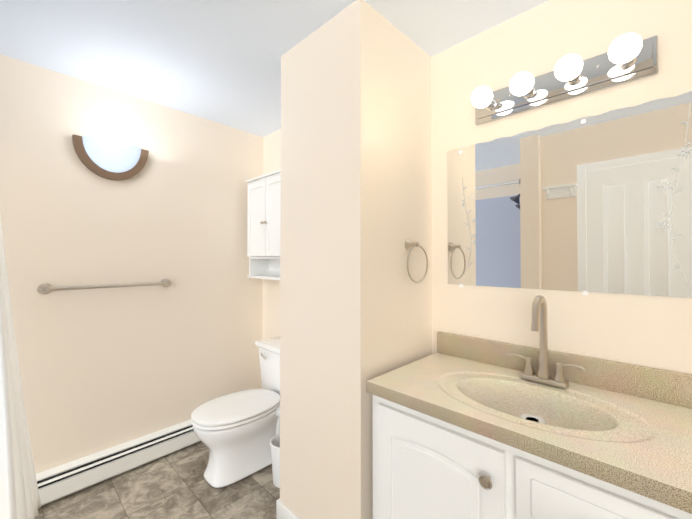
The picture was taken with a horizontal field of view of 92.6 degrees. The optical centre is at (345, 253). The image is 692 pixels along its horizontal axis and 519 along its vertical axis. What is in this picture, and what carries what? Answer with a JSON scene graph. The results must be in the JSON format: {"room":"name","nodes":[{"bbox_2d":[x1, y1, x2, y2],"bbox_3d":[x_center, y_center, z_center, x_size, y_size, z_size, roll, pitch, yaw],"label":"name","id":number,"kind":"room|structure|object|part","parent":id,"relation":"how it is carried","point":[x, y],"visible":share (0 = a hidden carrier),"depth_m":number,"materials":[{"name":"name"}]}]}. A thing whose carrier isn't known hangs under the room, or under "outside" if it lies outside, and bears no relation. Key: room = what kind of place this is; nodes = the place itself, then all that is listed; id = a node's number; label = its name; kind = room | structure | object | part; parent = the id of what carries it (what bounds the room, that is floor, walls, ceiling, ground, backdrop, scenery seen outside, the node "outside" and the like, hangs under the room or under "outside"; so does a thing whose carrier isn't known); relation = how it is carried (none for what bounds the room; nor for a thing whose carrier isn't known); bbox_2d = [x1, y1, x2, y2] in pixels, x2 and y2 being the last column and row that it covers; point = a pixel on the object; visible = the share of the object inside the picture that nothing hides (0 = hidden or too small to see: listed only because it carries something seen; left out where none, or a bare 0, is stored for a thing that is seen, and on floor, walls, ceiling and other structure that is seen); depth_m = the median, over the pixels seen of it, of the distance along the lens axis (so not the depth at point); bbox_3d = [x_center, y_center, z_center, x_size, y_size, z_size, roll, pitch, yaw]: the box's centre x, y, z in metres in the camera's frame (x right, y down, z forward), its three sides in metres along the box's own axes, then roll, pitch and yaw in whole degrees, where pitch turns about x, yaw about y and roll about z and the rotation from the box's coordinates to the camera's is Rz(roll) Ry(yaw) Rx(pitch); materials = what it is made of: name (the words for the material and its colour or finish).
{"room":"bathroom","nodes":[
{"label":"bathroom","id":0,"kind":"room"},
{"bbox_2d":[0,54,262,473],"bbox_3d":[-1.582,0.166,1.929,0.200,2.400,2.550,-1,-1,42],"label":"wall","id":1,"kind":"structure","parent":0,"point":[101,369],"depth_m":2.08,"materials":[{"name":"beige paint"}]},
{"bbox_2d":[38,278,171,293],"bbox_3d":[-1.432,0.195,2.035,0.076,0.058,0.678,-1,-1,42],"label":"towel rail","id":2,"kind":"object","parent":1,"relation":"attached to","point":[44,288],"visible":1,"depth_m":1.95,"materials":[{"name":"silver metal"}]},
{"bbox_3d":[-1.427,-0.575,2.034,0.098,0.225,0.392,-1,-1,42],"label":"sconce","id":3,"kind":"part","parent":1,"relation":"part of","materials":[{"name":"white glass"}]},
{"bbox_3d":[-1.427,-0.595,2.034,0.098,0.186,0.314,-1,-1,42],"label":"glass","id":4,"kind":"part","parent":1,"relation":"part of","materials":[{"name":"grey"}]},
{"bbox_2d":[35,441,279,518],"bbox_3d":[-0.561,1.378,0.978,3.060,0.050,2.650,-1,-1,44],"label":"floor","id":5,"kind":"structure","parent":0,"point":[175,485],"depth_m":1.86,"materials":[{"name":"tile"}]},
{"bbox_2d":[36,419,200,505],"bbox_3d":[-1.245,1.284,2.228,0.070,0.171,1.350,-1,-1,42],"label":"heater","id":6,"kind":"object","parent":5,"relation":"on","point":[63,480],"visible":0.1,"depth_m":2.00,"materials":[{"name":"white metal"}]},
{"bbox_2d":[191,336,279,487],"bbox_3d":[-0.603,1.008,2.182,0.524,0.722,0.787,-1,-1,44],"label":"toilet","id":7,"kind":"object","parent":5,"relation":"on","point":[235,432],"visible":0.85,"depth_m":2.01,"materials":[{"name":"white ceramic"}]},
{"bbox_3d":[-0.685,0.985,2.098,0.382,0.019,0.552,-1,-1,44],"label":"seat","id":8,"kind":"part","parent":7,"relation":"part of","materials":[{"name":"white paint"}]},
{"bbox_3d":[-0.683,0.958,2.100,0.386,0.026,0.556,-1,-1,44],"label":"lid","id":9,"kind":"part","parent":7,"relation":"part of","materials":[{"name":"white paint"}]},
{"bbox_3d":[-0.650,1.183,2.131,0.374,0.370,0.643,-1,-1,44],"label":"bowl","id":10,"kind":"part","parent":7,"relation":"part of","materials":[{"name":"white ceramic"}]},
{"bbox_3d":[-0.413,0.670,2.379,0.524,0.040,0.246,-1,-1,44],"label":"tank lid","id":11,"kind":"part","parent":7,"relation":"part of","materials":[{"name":"white ceramic"}]},
{"bbox_3d":[-0.408,0.848,2.382,0.494,0.321,0.224,-1,-1,44],"label":"tank","id":12,"kind":"part","parent":7,"relation":"part of","materials":[{"name":"white ceramic"}]},
{"bbox_2d":[270,434,279,487],"bbox_3d":[-0.375,1.245,1.989,0.164,0.244,0.164,-1,-1,44],"label":"waste bin","id":13,"kind":"object","parent":5,"relation":"on","point":[275,447],"visible":0.38,"depth_m":1.93,"materials":[{"name":"white plastic"}]},
{"bbox_2d":[366,295,691,518],"bbox_3d":[0.617,0.754,1.128,0.982,1.202,0.594,-1,-1,44],"label":"bathroom vanity","id":14,"kind":"object","parent":5,"relation":"on","point":[466,427],"visible":1,"depth_m":1.06,"materials":[{"name":"white paint"}]},
{"bbox_3d":[0.285,0.903,1.095,0.265,0.461,0.008,-1,-1,44],"label":"door panel","id":15,"kind":"part","parent":14,"relation":"part of","materials":[{"name":"white paint"}]},
{"bbox_3d":[0.287,0.903,1.096,0.305,0.501,0.004,-1,-1,44],"label":"door panel","id":16,"kind":"part","parent":14,"relation":"part of","materials":[{"name":"white paint"}]},
{"bbox_3d":[0.285,0.899,1.095,0.457,0.661,0.008,-1,-1,44],"label":"door frame","id":17,"kind":"part","parent":14,"relation":"part of","materials":[{"name":"white paint"}]},
{"bbox_3d":[0.292,0.899,1.101,0.457,0.661,0.010,-1,-1,44],"label":"door","id":18,"kind":"part","parent":14,"relation":"part of","materials":[{"name":"white paint"}]},
{"bbox_3d":[0.405,0.654,0.954,0.039,0.039,0.030,-1,-1,44],"label":"door knob","id":19,"kind":"part","parent":14,"relation":"part of","materials":[{"name":"silver metal"}]},
{"bbox_3d":[0.456,0.552,0.967,0.867,0.040,0.020,-1,-1,44],"label":"frame rail","id":20,"kind":"part","parent":14,"relation":"part of","materials":[{"name":"white paint"}]},
{"bbox_2d":[507,295,584,387],"bbox_3d":[0.729,0.324,1.242,0.264,0.338,0.147,-1,-1,44],"label":"faucet","id":21,"kind":"object","parent":14,"relation":"on","point":[528,378],"depth_m":1.26,"materials":[{"name":"silver metal"}]},
{"bbox_2d":[437,331,691,408],"bbox_3d":[0.817,0.443,1.336,0.982,0.107,0.022,-1,-1,44],"label":"backsplash","id":22,"kind":"structure","parent":14,"relation":"on","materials":[{"name":"stone"}]},
{"bbox_3d":[0.620,0.649,0.764,0.348,0.101,0.008,-1,-1,44],"label":"drawer panel","id":23,"kind":"part","parent":14,"relation":"part of","materials":[{"name":"white paint"}]},
{"bbox_3d":[0.627,0.649,0.771,0.428,0.171,0.016,-1,-1,44],"label":"drawer","id":24,"kind":"part","parent":14,"relation":"part of","materials":[{"name":"white paint"}]},
{"bbox_2d":[0,0,547,136],"bbox_3d":[-0.561,-1.072,1.012,3.060,0.050,2.650,-1,-1,44],"label":"ceiling","id":25,"kind":"structure","parent":0,"point":[218,61],"depth_m":1.59,"materials":[{"name":"white paint"}]},
{"bbox_2d":[280,0,431,518],"bbox_3d":[0.053,0.163,1.719,0.560,2.400,0.555,-1,-1,44],"label":"partition column","id":26,"kind":"structure","parent":0,"point":[356,214],"depth_m":1.49,"materials":[{"name":"beige paint"}]},
{"bbox_2d":[276,499,299,518],"bbox_3d":[-0.146,1.312,1.501,0.586,0.095,0.013,-1,-1,44],"label":"baseboard","id":27,"kind":"structure","parent":26,"relation":"attached to","point":[283,511],"depth_m":1.66,"materials":[{"name":"white paint"}]},
{"bbox_2d":[405,239,427,282],"bbox_3d":[0.322,0.033,1.552,0.058,0.206,0.178,-1,-1,44],"label":"towel ring","id":28,"kind":"object","parent":26,"relation":"attached to","point":[410,245],"visible":1,"depth_m":1.54,"materials":[{"name":"silver metal"}]},
{"bbox_2d":[262,0,691,388],"bbox_3d":[0.330,0.165,1.901,3.060,2.400,0.108,-1,-1,44],"label":"wall","id":29,"kind":"structure","parent":0,"point":[601,203],"depth_m":1.30,"materials":[{"name":"beige paint"}]},
{"bbox_2d":[246,169,280,279],"bbox_3d":[-0.542,-0.202,2.536,0.585,0.785,0.228,-1,-1,44],"label":"medicine cabinet","id":30,"kind":"object","parent":29,"relation":"attached to","point":[263,222],"visible":0.65,"depth_m":2.52,"materials":[{"name":"white paint"}]},
{"bbox_3d":[-0.776,-0.267,2.649,0.042,0.576,0.006,-1,-1,44],"label":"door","id":31,"kind":"part","parent":30,"relation":"part of","materials":[{"name":"white paint"}]},
{"bbox_3d":[-0.697,-0.535,2.575,0.180,0.042,0.006,-1,-1,44],"label":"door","id":32,"kind":"part","parent":30,"relation":"part of","materials":[{"name":"white paint"}]},
{"bbox_3d":[-0.697,-0.002,2.567,0.180,0.042,0.006,-1,-1,44],"label":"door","id":33,"kind":"part","parent":30,"relation":"part of","materials":[{"name":"white paint"}]},
{"bbox_3d":[-0.691,-0.268,2.577,0.264,0.576,0.011,-1,-1,44],"label":"door panel","id":34,"kind":"part","parent":30,"relation":"part of","materials":[{"name":"white paint"}]},
{"bbox_3d":[-0.535,-0.587,2.549,0.585,0.016,0.207,-1,-1,44],"label":"crown","id":35,"kind":"part","parent":30,"relation":"part of","materials":[{"name":"white paint"}]},
{"bbox_3d":[-0.618,-0.270,2.493,0.042,0.576,0.006,-1,-1,44],"label":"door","id":36,"kind":"part","parent":30,"relation":"part of","materials":[{"name":"white paint"}]},
{"bbox_3d":[-0.530,-0.570,2.554,0.557,0.018,0.193,-1,-1,44],"label":"crown","id":37,"kind":"part","parent":30,"relation":"part of","materials":[{"name":"white paint"}]},
{"bbox_3d":[-0.585,-0.270,2.461,0.042,0.576,0.006,-1,-1,44],"label":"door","id":38,"kind":"part","parent":30,"relation":"part of","materials":[{"name":"white paint"}]},
{"bbox_3d":[-0.505,-0.004,2.379,0.180,0.042,0.006,-1,-1,44],"label":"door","id":39,"kind":"part","parent":30,"relation":"part of","materials":[{"name":"white paint"}]},
{"bbox_3d":[-0.505,-0.538,2.387,0.180,0.042,0.006,-1,-1,44],"label":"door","id":40,"kind":"part","parent":30,"relation":"part of","materials":[{"name":"white paint"}]},
{"bbox_3d":[-0.499,-0.271,2.389,0.264,0.576,0.011,-1,-1,44],"label":"door panel","id":41,"kind":"part","parent":30,"relation":"part of","materials":[{"name":"white paint"}]},
{"bbox_3d":[0.579,-0.136,1.587,0.044,0.470,0.001,-1,-1,44],"label":"etch stem","id":42,"kind":"part","parent":29,"relation":"part of","materials":[{"name":"clear glass"}]},
{"bbox_2d":[471,33,658,125],"bbox_3d":[0.780,-0.672,1.283,0.625,0.130,0.174,-1,-1,44],"label":"vanity light","id":43,"kind":"object","parent":29,"relation":"attached to","point":[628,58],"visible":1,"depth_m":1.24,"materials":[{"name":"silver metal"}]},
{"bbox_3d":[0.585,-0.670,1.419,0.087,0.087,0.094,-1,-1,44],"label":"bulb","id":44,"kind":"part","parent":43,"relation":"part of","materials":[{"name":"white glass"}]},
{"bbox_2d":[485,99,496,110],"bbox_3d":[0.635,-0.670,1.470,0.048,0.048,0.052,-1,-1,44],"label":"socket","id":45,"kind":"object","parent":43,"relation":"attached to","point":[492,106],"depth_m":1.47,"materials":[{"name":"silver metal"}]},
{"bbox_3d":[0.697,-0.672,1.309,0.087,0.087,0.094,-1,-1,44],"label":"bulb","id":46,"kind":"part","parent":43,"relation":"part of","materials":[{"name":"white glass"}]},
{"bbox_2d":[523,87,535,98],"bbox_3d":[0.746,-0.671,1.360,0.048,0.048,0.052,-1,-1,44],"label":"socket","id":47,"kind":"object","parent":43,"relation":"attached to","point":[532,94],"depth_m":1.36,"materials":[{"name":"silver metal"}]},
{"bbox_3d":[0.808,-0.673,1.200,0.087,0.087,0.094,-1,-1,44],"label":"bulb","id":48,"kind":"part","parent":43,"relation":"part of","materials":[{"name":"white glass"}]},
{"bbox_2d":[567,73,581,84],"bbox_3d":[0.858,-0.673,1.251,0.048,0.048,0.052,-1,-1,44],"label":"socket","id":49,"kind":"object","parent":43,"relation":"attached to","point":[578,80],"depth_m":1.25,"materials":[{"name":"silver metal"}]},
{"bbox_3d":[0.919,-0.675,1.090,0.087,0.087,0.094,-1,-1,44],"label":"bulb","id":50,"kind":"part","parent":43,"relation":"part of","materials":[{"name":"white glass"}]},
{"bbox_2d":[619,57,636,68],"bbox_3d":[0.970,-0.674,1.141,0.048,0.048,0.052,-1,-1,44],"label":"socket","id":51,"kind":"object","parent":43,"relation":"attached to","point":[632,64],"depth_m":1.15,"materials":[{"name":"silver metal"}]},
{"bbox_3d":[1.095,-0.198,1.080,0.051,0.600,0.001,-1,-1,44],"label":"etch stem","id":52,"kind":"part","parent":29,"relation":"part of","materials":[{"name":"clear glass"}]},
{"bbox_3d":[-1.280,-0.665,1.138,1.517,0.060,0.060,-1,-1,44],"label":"curtain rod","id":53,"kind":"object","parent":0,"visible":0},
{"bbox_2d":[0,217,40,518],"bbox_3d":[-1.583,0.322,1.560,0.315,1.997,0.248,-1,-1,44],"label":"shower curtain","id":54,"kind":"object","parent":53,"relation":"hanging from","point":[19,495],"visible":1,"depth_m":1.51,"materials":[{"name":"white fabric"}]}
]}

